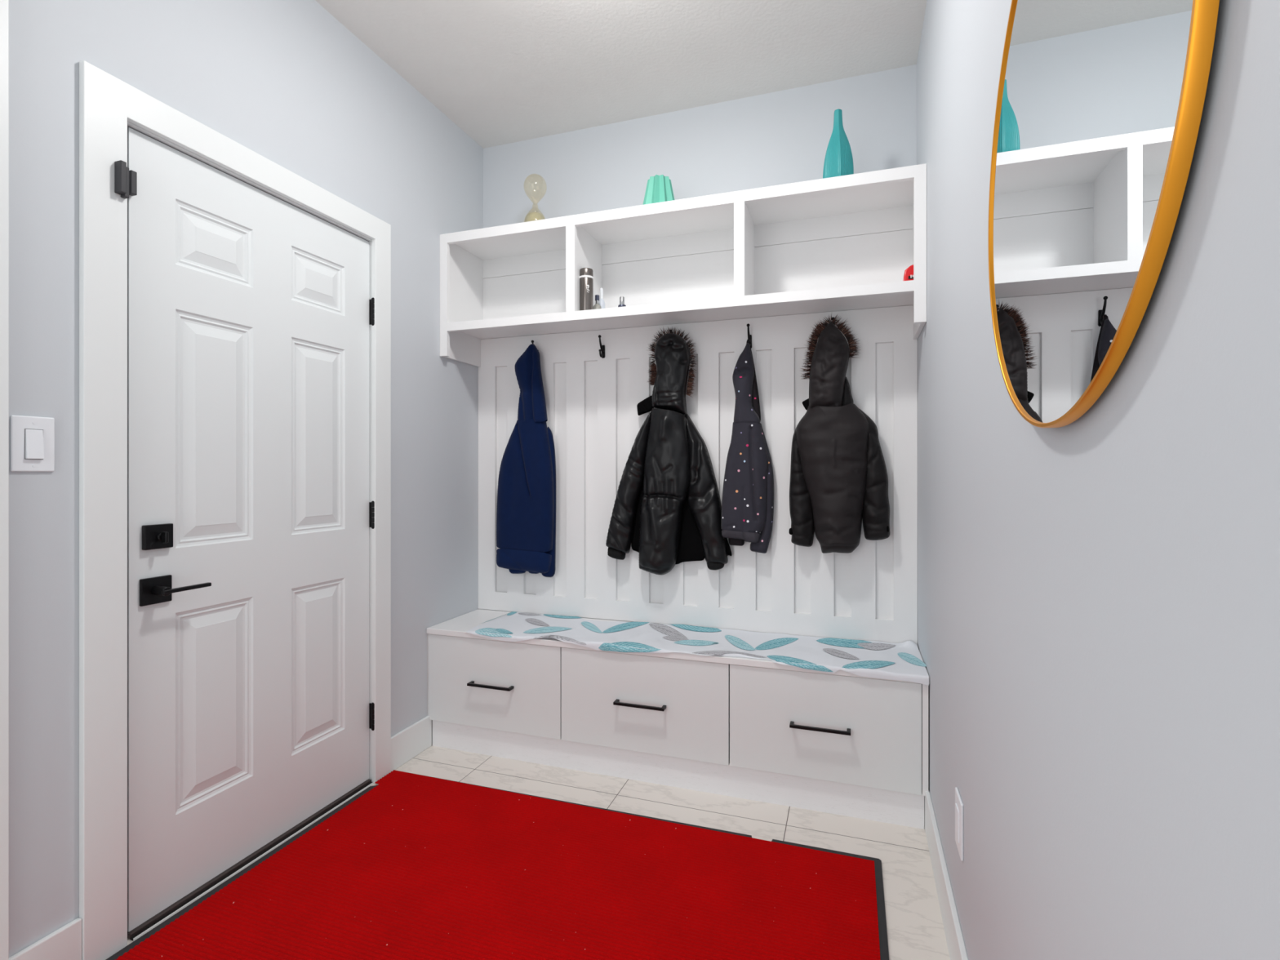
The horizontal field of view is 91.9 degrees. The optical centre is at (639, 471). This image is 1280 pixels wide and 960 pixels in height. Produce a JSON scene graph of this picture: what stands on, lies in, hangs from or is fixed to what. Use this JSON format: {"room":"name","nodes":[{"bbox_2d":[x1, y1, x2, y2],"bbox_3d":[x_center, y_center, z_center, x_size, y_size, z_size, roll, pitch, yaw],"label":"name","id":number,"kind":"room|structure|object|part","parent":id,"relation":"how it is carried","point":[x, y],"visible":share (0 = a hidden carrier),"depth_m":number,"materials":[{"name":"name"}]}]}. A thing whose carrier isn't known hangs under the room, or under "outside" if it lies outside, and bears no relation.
{"room":"mudroom","nodes":[
{"label":"mudroom","id":0,"kind":"room"},
{"bbox_2d":[8,0,483,957],"bbox_3d":[-1.497,-0.206,1.050,0.120,2.742,4.200,0,0,19],"label":"wall","id":1,"kind":"structure","parent":0,"point":[285,81],"depth_m":1.67,"materials":[{"name":"paint"}]},
{"bbox_2d":[0,0,8,959],"bbox_3d":[-1.503,0.070,0.817,0.018,2.190,1.034,0,0,19],"label":"trim","id":2,"kind":"structure","parent":1,"relation":"attached to","point":[4,4],"depth_m":1.30,"materials":[{"name":"paint"}]},
{"bbox_2d":[10,414,54,471],"bbox_3d":[-1.324,-0.060,1.352,0.013,0.121,0.076,0,0,19],"label":"light switch","id":3,"kind":"object","parent":1,"relation":"attached to","point":[32,437],"visible":1,"depth_m":1.35,"materials":[{"name":"white plastic"}]},
{"bbox_2d":[114,160,128,198],"bbox_3d":[-1.252,-0.706,1.497,0.024,0.081,0.024,0,0,19],"label":"sensor","id":4,"kind":"object","parent":1,"relation":"attached to","point":[121,171],"visible":1,"depth_m":1.49,"materials":[{"name":"grey plastic"}]},
{"bbox_2d":[8,715,431,959],"bbox_3d":[-1.114,1.099,1.969,0.014,0.132,1.398,0,0,19],"label":"baseboard","id":5,"kind":"structure","parent":1,"relation":"attached to","point":[64,943],"depth_m":1.42,"materials":[{"name":"paint"}]},
{"bbox_2d":[79,60,391,959],"bbox_3d":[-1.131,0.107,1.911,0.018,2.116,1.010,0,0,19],"label":"trim","id":6,"kind":"structure","parent":1,"relation":"attached to","point":[107,103],"depth_m":1.49,"materials":[{"name":"paint"}]},
{"bbox_2d":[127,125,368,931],"bbox_3d":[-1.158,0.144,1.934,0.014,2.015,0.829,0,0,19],"label":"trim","id":7,"kind":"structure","parent":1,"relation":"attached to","point":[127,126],"depth_m":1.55,"materials":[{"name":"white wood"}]},
{"bbox_2d":[127,779,371,938],"bbox_3d":[-1.183,1.159,1.945,0.099,0.013,0.824,0,0,19],"label":"threshold","id":8,"kind":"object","parent":1,"relation":"attached to","point":[229,870],"depth_m":1.81,"materials":[{"name":"brown metal"}]},
{"bbox_2d":[128,127,374,932],"bbox_3d":[-1.138,0.146,1.935,0.102,2.011,0.825,0,0,19],"label":"door","id":9,"kind":"structure","parent":1,"relation":"in","point":[251,313],"depth_m":1.81,"materials":[{"name":"paint"}]},
{"bbox_2d":[128,169,137,195],"bbox_3d":[-1.269,-0.720,1.544,0.018,0.058,0.014,0,0,19],"label":"magnet","id":10,"kind":"object","parent":9,"relation":"attached to","point":[132,175],"visible":0.77,"depth_m":1.54,"materials":[{"name":"grey plastic"}]},
{"bbox_3d":[-1.254,0.308,1.603,0.009,0.069,0.076,0,0,19],"label":"handle","id":11,"kind":"part","parent":9,"relation":"part of","materials":[{"name":"black metal"}]},
{"bbox_3d":[-1.211,0.307,1.637,0.049,0.023,0.124,0,0,19],"label":"lever","id":12,"kind":"part","parent":9,"relation":"part of","materials":[{"name":"black metal"}]},
{"bbox_2d":[129,782,373,940],"bbox_3d":[-1.131,1.163,1.925,0.011,0.004,0.819,0,0,19],"label":"trim","id":13,"kind":"structure","parent":1,"relation":"attached to","point":[316,818],"depth_m":1.81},
{"bbox_2d":[133,782,374,941],"bbox_3d":[-1.125,1.162,1.923,0.004,0.006,0.819,0,0,19],"label":"trim","id":14,"kind":"structure","parent":1,"relation":"attached to","point":[373,783],"depth_m":1.81,"materials":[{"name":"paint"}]},
{"bbox_2d":[127,743,950,959],"bbox_3d":[-0.484,1.215,0.770,2.138,0.100,4.320,0,0,19],"label":"floor","id":15,"kind":"structure","parent":0,"point":[915,929],"depth_m":2.07,"materials":[{"name":"tile"}]},
{"bbox_2d":[106,769,888,959],"bbox_3d":[-0.309,1.160,1.555,1.762,0.009,1.220,0,0,19],"label":"floor mat","id":16,"kind":"object","parent":15,"relation":"on","point":[411,866],"visible":1,"depth_m":1.69,"materials":[{"name":"red carpet"}]},
{"bbox_2d":[426,608,929,829],"bbox_3d":[0.079,0.913,2.490,1.936,0.504,0.457,0,0,19],"label":"storage bench","id":17,"kind":"object","parent":15,"relation":"on","point":[841,742],"visible":0.94,"depth_m":2.25,"materials":[{"name":"paint"}]},
{"bbox_3d":[-0.896,0.867,2.626,0.002,0.363,0.019,0,0,19],"label":"panel","id":18,"kind":"part","parent":17,"relation":"part of","materials":[{"name":"paint"}]},
{"bbox_3d":[-0.605,0.866,2.499,0.197,0.010,0.035,0,0,19],"label":"handle","id":19,"kind":"part","parent":17,"relation":"part of","materials":[{"name":"black metal"}]},
{"bbox_3d":[-0.601,0.868,2.526,0.618,0.361,0.018,0,0,19],"label":"drawer","id":20,"kind":"part","parent":17,"relation":"part of","materials":[{"name":"laminate"}]},
{"bbox_3d":[-0.001,0.866,2.294,0.197,0.010,0.035,0,0,19],"label":"handle","id":21,"kind":"part","parent":17,"relation":"part of","materials":[{"name":"black metal"}]},
{"bbox_3d":[0.007,0.868,2.319,0.658,0.361,0.018,0,0,19],"label":"drawer","id":22,"kind":"part","parent":17,"relation":"part of","materials":[{"name":"laminate"}]},
{"bbox_2d":[466,611,928,685],"bbox_3d":[0.166,0.664,2.446,1.753,0.047,0.388,0,0,19],"label":"bench cushion","id":23,"kind":"object","parent":17,"relation":"on","point":[903,661],"visible":1,"depth_m":2.37,"materials":[{"name":"white fabric"}]},
{"bbox_3d":[0.607,0.866,2.088,0.197,0.010,0.035,0,0,19],"label":"handle","id":24,"kind":"part","parent":17,"relation":"part of","materials":[{"name":"black metal"}]},
{"bbox_3d":[0.619,0.868,2.112,0.626,0.361,0.018,0,0,19],"label":"drawer","id":25,"kind":"part","parent":17,"relation":"part of","materials":[{"name":"laminate"}]},
{"bbox_2d":[315,0,926,148],"bbox_3d":[-0.500,-1.627,0.786,2.218,0.100,4.340,0,0,19],"label":"ceiling","id":26,"kind":"structure","parent":0,"point":[504,72],"depth_m":2.31,"materials":[{"name":"paint"}]},
{"bbox_2d":[483,64,916,643],"bbox_3d":[0.172,-0.206,2.765,2.178,2.742,0.120,0,0,19],"label":"wall","id":27,"kind":"structure","parent":0,"point":[780,137],"depth_m":2.66,"materials":[{"name":"paint"}]},
{"bbox_2d":[440,163,926,366],"bbox_3d":[0.098,-0.768,2.547,1.936,0.530,0.338,0,0,19],"label":"wall shelf","id":28,"kind":"object","parent":27,"relation":"attached to","point":[848,242],"visible":0.96,"depth_m":2.52,"materials":[{"name":"paint"}]},
{"bbox_3d":[-0.808,-0.762,2.865,0.015,0.518,0.318,0,0,19],"label":"panel","id":29,"kind":"part","parent":28,"relation":"part of","materials":[{"name":"paint"}]},
{"bbox_2d":[524,178,546,222],"bbox_3d":[-0.458,-1.163,2.704,0.099,0.258,0.099,0,0,19],"label":"hourglass","id":30,"kind":"object","parent":28,"relation":"on","point":[531,216],"visible":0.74,"depth_m":2.67,"materials":[{"name":"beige glass"}]},
{"bbox_2d":[579,267,593,310],"bbox_3d":[-0.223,-0.743,2.571,0.058,0.194,0.058,0,0,19],"label":"thermos","id":31,"kind":"object","parent":28,"relation":"on","point":[586,274],"visible":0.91,"depth_m":2.55,"materials":[{"name":"silver metal"}]},
{"bbox_3d":[-0.223,-0.824,2.571,0.056,0.032,0.056,0,0,19],"label":"lid","id":32,"kind":"part","parent":31,"relation":"part of","materials":[{"name":"silver metal"}]},
{"bbox_2d":[593,294,601,309],"bbox_3d":[-0.181,-0.696,2.621,0.037,0.100,0.037,0,0,19],"label":"perfume bottle","id":33,"kind":"object","parent":28,"relation":"on","point":[597,305],"visible":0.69,"depth_m":2.61,"materials":[{"name":"clear glass"}]},
{"bbox_2d":[599,287,604,308],"bbox_3d":[-0.166,-0.719,2.668,0.031,0.146,0.031,0,0,19],"label":"pump bottle","id":34,"kind":"object","parent":28,"relation":"on","point":[602,302],"visible":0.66,"depth_m":2.66,"materials":[{"name":"white plastic"}]},
{"bbox_2d":[617,296,626,306],"bbox_3d":[-0.073,-0.678,2.521,0.034,0.064,0.034,0,0,19],"label":"bottle","id":35,"kind":"object","parent":28,"relation":"on","point":[621,298],"visible":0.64,"depth_m":2.51,"materials":[{"name":"glass"}]},
{"bbox_2d":[643,174,674,204],"bbox_3d":[0.079,-1.112,2.522,0.146,0.158,0.154,0,0,19],"label":"vase","id":36,"kind":"object","parent":28,"relation":"on","point":[659,188],"visible":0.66,"depth_m":2.48,"materials":[{"name":"green ceramic"}]},
{"bbox_3d":[0.148,-0.828,2.693,1.906,0.386,0.028,0,0,19],"label":"panel","id":37,"kind":"part","parent":28,"relation":"part of","materials":[{"name":"paint"}]},
{"bbox_2d":[822,108,853,178],"bbox_3d":[0.711,-1.164,2.223,0.107,0.262,0.111,0,0,19],"label":"bottle vase","id":38,"kind":"object","parent":28,"relation":"on","point":[838,160],"visible":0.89,"depth_m":2.19,"materials":[{"name":"teal ceramic"}]},
{"bbox_2d":[902,264,913,280],"bbox_3d":[0.952,-0.683,2.171,0.052,0.074,0.072,0,0,19],"label":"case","id":39,"kind":"object","parent":28,"relation":"on","point":[908,273],"visible":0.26,"depth_m":2.14,"materials":[{"name":"red plastic"}]},
{"bbox_3d":[1.011,-0.762,2.247,0.015,0.518,0.318,0,0,19],"label":"panel","id":40,"kind":"part","parent":28,"relation":"part of","materials":[{"name":"paint"}]},
{"bbox_2d":[478,305,917,644],"bbox_3d":[0.145,0.013,2.686,1.936,1.294,0.045,0,0,19],"label":"backboard","id":41,"kind":"object","parent":27,"relation":"attached to","point":[868,593],"visible":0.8,"depth_m":2.61,"materials":[{"name":"paint"}]},
{"bbox_2d":[598,334,604,358],"bbox_3d":[-0.172,-0.554,2.744,0.018,0.095,0.050,0,0,19],"label":"coat hook","id":42,"kind":"object","parent":41,"relation":"attached to","point":[602,347],"visible":1,"depth_m":2.74,"materials":[{"name":"black metal"}]},
{"bbox_2d":[746,323,751,348],"bbox_3d":[0.446,-0.554,2.534,0.018,0.095,0.050,0,0,19],"label":"coat hook","id":43,"kind":"object","parent":41,"relation":"attached to","point":[749,336],"visible":0.77,"depth_m":2.53,"materials":[{"name":"black metal"}]},
{"bbox_2d":[720,340,773,553],"bbox_3d":[0.430,-0.101,2.500,0.214,0.864,0.068,0,0,19],"label":"hoodie","id":44,"kind":"object","parent":43,"relation":"hanging from","point":[748,491],"visible":1,"depth_m":2.48,"materials":[{"name":"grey fabric"}]},
{"bbox_2d":[732,342,760,422],"bbox_3d":[0.428,-0.359,2.500,0.112,0.329,0.065,0,0,19],"label":"hood","id":45,"kind":"object","parent":44,"relation":"attached to","point":[747,406],"depth_m":2.48,"materials":[{"name":"grey fabric"}]},
{"bbox_3d":[-0.486,-0.554,2.851,0.018,0.095,0.050,0,0,19],"label":"coat hook","id":46,"kind":"object","parent":41,"relation":"attached to","visible":0},
{"bbox_2d":[496,343,555,577],"bbox_3d":[-0.532,-0.050,2.835,0.298,1.067,0.069,0,0,19],"label":"hoodie","id":47,"kind":"object","parent":46,"relation":"hanging from","point":[526,512],"visible":1,"depth_m":2.80,"materials":[{"name":"blue fabric"}]},
{"bbox_2d":[514,343,547,422],"bbox_3d":[-0.502,-0.404,2.816,0.164,0.361,0.053,0,0,19],"label":"hood","id":48,"kind":"object","parent":47,"relation":"attached to","point":[531,404],"depth_m":2.80,"materials":[{"name":"blue fabric"}]},
{"bbox_3d":[0.136,-0.554,2.640,0.018,0.095,0.050,0,0,19],"label":"coat hook","id":49,"kind":"object","parent":41,"relation":"attached to","visible":0},
{"bbox_2d":[605,326,732,575],"bbox_3d":[0.102,-0.089,2.599,0.552,1.058,0.113,0,0,19],"label":"black parka","id":50,"kind":"object","parent":49,"relation":"hanging from","point":[667,508],"visible":1,"depth_m":2.57,"materials":[{"name":"leather"},{"name":"brown fur"},{"name":"dark fur"}]},
{"bbox_2d":[647,326,697,414],"bbox_3d":[0.124,-0.427,2.588,0.230,0.382,0.094,0,0,19],"label":"hood","id":51,"kind":"object","parent":50,"relation":"attached to","point":[673,357],"depth_m":2.56,"materials":[{"name":"leather"}]},
{"bbox_2d":[916,0,1279,959],"bbox_3d":[0.437,-0.206,0.394,0.152,2.742,4.200,0,0,19],"label":"wall","id":52,"kind":"structure","parent":0,"point":[1099,593],"depth_m":0.56,"materials":[{"name":"paint"}]},
{"bbox_2d":[924,790,968,959],"bbox_3d":[0.309,1.099,0.222,0.014,0.132,3.792,0,0,19],"label":"baseboard","id":53,"kind":"structure","parent":52,"relation":"attached to","point":[953,934],"depth_m":1.59,"materials":[{"name":"paint"}]},
{"bbox_2d":[955,786,963,861],"bbox_3d":[0.725,0.800,1.408,0.008,0.126,0.083,0,0,19],"label":"wall outlet","id":54,"kind":"object","parent":52,"relation":"attached to","point":[958,802],"visible":1,"depth_m":1.39,"materials":[{"name":"white plastic"}]},
{"bbox_2d":[955,803,959,842],"bbox_3d":[0.723,0.800,1.409,0.004,0.070,0.039,0,0,19],"label":"receptacle","id":55,"kind":"object","parent":54,"relation":"attached to","point":[957,806],"depth_m":1.40,"materials":[{"name":"white plastic"}]},
{"bbox_2d":[988,0,1219,427],"bbox_3d":[0.469,-0.375,0.696,0.018,0.650,0.650,0,0,19],"label":"wall mirror","id":56,"kind":"object","parent":52,"relation":"attached to","point":[1100,104],"visible":1,"depth_m":0.60,"materials":[{"name":"gold metal"}]},
{"bbox_3d":[0.758,-0.554,2.429,0.018,0.095,0.050,0,0,19],"label":"coat hook","id":57,"kind":"object","parent":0,"visible":0},
{"bbox_2d":[788,314,889,553],"bbox_3d":[0.757,-0.150,2.364,0.374,0.939,0.126,0,0,19],"label":"jacket","id":58,"kind":"object","parent":57,"relation":"hanging from","point":[839,477],"visible":1,"depth_m":2.33,"materials":[{"name":"fabric"}]},
{"bbox_2d":[800,314,860,407],"bbox_3d":[0.727,-0.424,2.371,0.236,0.391,0.110,0,0,19],"label":"hood","id":59,"kind":"object","parent":58,"relation":"attached to","point":[828,384],"depth_m":2.34,"materials":[{"name":"fabric"}]}
]}

